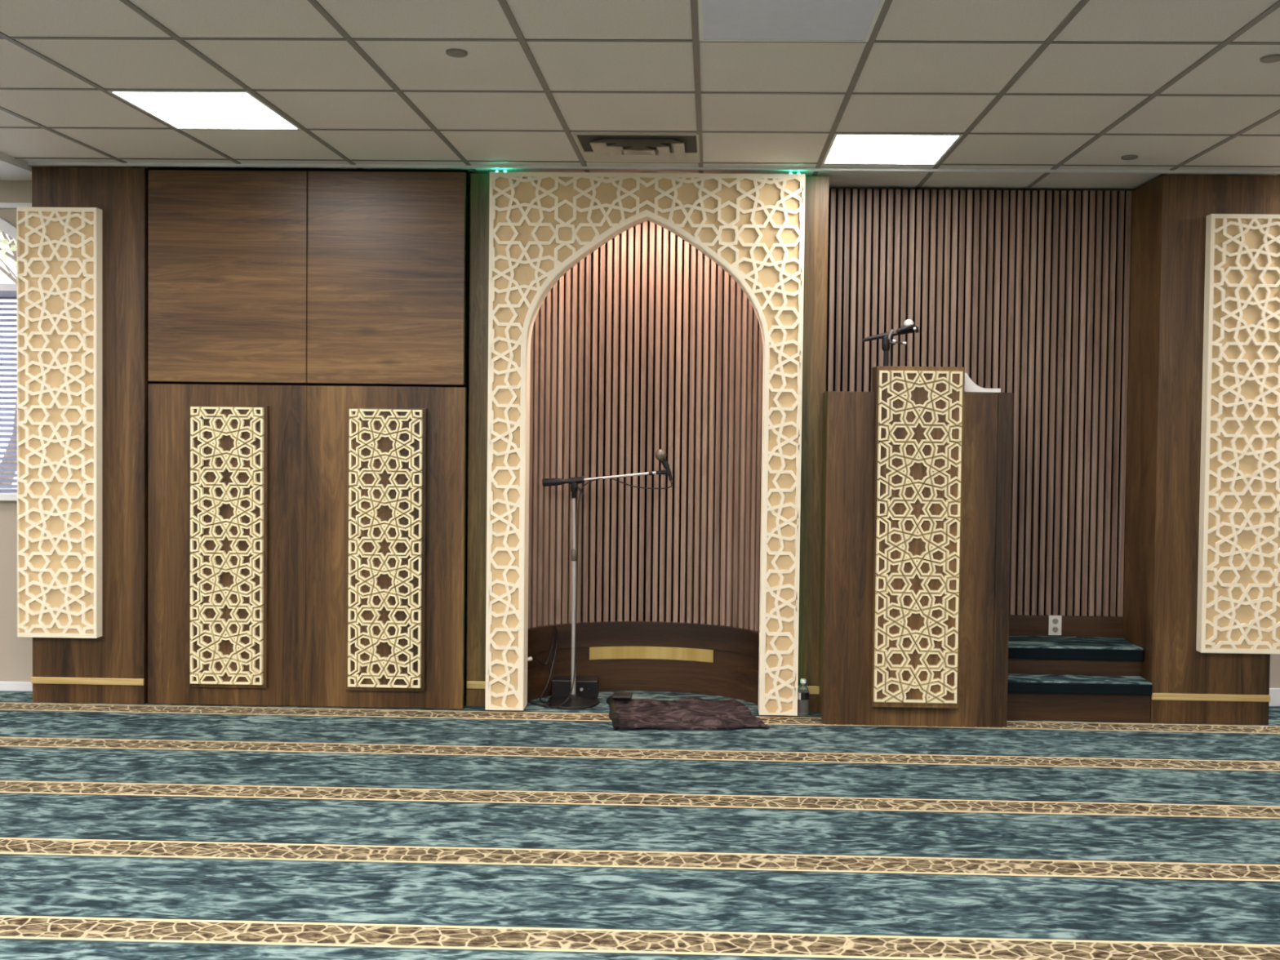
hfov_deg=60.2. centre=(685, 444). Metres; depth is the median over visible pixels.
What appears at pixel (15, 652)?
wall
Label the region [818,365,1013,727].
pulpit
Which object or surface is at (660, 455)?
grille
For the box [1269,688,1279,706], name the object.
baseboard
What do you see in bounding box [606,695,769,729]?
rug
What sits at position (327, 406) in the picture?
cladding
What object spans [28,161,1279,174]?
trim
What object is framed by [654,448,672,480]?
microphone
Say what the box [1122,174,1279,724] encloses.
pier
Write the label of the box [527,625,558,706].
power cable
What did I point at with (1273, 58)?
sprinkler cover
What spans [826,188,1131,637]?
wall
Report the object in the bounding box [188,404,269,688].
screen
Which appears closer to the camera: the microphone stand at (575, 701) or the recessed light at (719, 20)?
the recessed light at (719, 20)
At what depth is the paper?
5.68 m
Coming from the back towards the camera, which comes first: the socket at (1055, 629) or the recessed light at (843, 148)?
the socket at (1055, 629)
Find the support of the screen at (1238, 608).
attached to the pier at (1169, 212)
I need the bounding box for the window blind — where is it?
[0,290,17,492]
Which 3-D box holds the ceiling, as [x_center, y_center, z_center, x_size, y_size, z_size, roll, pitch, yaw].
[0.023,-1.338,0.269,18.000,0.025,12.600,1,1,1]
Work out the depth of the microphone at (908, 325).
5.87 m
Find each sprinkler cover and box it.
[445,48,467,57]
[1120,155,1137,159]
[1259,53,1279,62]
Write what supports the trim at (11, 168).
attached to the wall at (15, 652)
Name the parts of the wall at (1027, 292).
skirting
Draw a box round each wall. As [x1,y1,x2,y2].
[0,180,1279,688]
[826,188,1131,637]
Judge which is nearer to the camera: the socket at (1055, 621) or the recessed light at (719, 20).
the recessed light at (719, 20)
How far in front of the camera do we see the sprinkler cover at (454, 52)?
3.99 m
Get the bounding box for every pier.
[31,166,147,704]
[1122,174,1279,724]
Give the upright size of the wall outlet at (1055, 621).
0.112 m
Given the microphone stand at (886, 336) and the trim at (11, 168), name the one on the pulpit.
the microphone stand at (886, 336)
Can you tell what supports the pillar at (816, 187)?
attached to the wall at (15, 652)
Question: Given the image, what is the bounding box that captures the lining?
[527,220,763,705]
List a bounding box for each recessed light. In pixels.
[106,90,301,129]
[697,0,884,41]
[822,133,962,164]
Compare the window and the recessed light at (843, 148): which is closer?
the recessed light at (843, 148)
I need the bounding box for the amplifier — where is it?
[551,675,599,697]
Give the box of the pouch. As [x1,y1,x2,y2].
[611,691,632,699]
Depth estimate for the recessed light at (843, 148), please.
5.33 m
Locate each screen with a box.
[16,207,102,638]
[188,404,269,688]
[346,407,427,691]
[1195,213,1279,653]
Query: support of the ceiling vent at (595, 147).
in the ceiling
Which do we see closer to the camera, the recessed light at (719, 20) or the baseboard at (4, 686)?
the recessed light at (719, 20)
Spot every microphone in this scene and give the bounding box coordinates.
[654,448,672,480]
[895,319,919,333]
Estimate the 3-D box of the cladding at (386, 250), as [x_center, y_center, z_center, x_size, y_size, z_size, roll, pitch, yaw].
[-1.589,-0.884,5.866,0.839,1.124,0.028,1,1,1]
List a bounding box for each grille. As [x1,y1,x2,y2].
[654,448,666,460]
[903,319,914,325]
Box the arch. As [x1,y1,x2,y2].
[484,171,804,715]
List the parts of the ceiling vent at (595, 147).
plate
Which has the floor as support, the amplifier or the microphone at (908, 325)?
the amplifier
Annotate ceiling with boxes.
[0,0,1279,191]
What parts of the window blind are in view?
rail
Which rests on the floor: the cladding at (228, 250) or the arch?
the arch
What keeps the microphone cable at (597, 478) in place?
attached to the microphone stand at (575, 701)
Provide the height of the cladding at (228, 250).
1.124 m
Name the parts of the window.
sill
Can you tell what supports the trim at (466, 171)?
attached to the wall at (15, 652)
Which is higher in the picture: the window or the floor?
the window
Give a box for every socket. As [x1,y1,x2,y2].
[1052,618,1058,624]
[1052,626,1057,632]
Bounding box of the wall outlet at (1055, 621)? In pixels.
[1048,615,1062,635]
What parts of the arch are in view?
edge trim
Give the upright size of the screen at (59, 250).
2.285 m
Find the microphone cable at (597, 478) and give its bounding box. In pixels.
[528,478,672,707]
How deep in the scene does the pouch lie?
6.04 m
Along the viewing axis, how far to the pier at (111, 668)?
5.91 m
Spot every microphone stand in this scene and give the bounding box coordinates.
[542,470,666,710]
[862,328,913,366]
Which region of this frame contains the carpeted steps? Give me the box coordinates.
[1007,635,1152,722]
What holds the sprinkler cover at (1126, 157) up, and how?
attached to the ceiling
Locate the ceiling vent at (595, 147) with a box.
[573,132,700,163]
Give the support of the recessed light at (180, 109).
in the ceiling
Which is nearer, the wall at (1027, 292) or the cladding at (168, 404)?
the cladding at (168, 404)
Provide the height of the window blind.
1.124 m
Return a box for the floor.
[0,680,1279,959]
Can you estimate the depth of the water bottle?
5.84 m
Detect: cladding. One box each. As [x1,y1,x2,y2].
[147,383,307,706]
[148,169,307,382]
[305,385,466,709]
[306,171,466,385]
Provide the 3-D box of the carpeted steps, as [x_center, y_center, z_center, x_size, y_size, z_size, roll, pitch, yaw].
[2.068,1.272,6.008,0.779,0.372,0.438,1,1,1]
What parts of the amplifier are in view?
panel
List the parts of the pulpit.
panel, panel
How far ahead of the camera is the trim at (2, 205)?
6.11 m
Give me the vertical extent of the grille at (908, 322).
0.054 m
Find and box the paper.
[964,373,1000,392]
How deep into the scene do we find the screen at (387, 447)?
5.85 m
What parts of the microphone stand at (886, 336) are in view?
clamp lever, boom arm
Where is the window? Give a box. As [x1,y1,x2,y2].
[0,217,17,501]
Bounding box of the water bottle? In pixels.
[797,678,808,716]
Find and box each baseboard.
[0,680,32,691]
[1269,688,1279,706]
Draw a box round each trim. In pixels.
[0,151,37,180]
[0,202,31,208]
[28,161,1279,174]
[146,167,468,707]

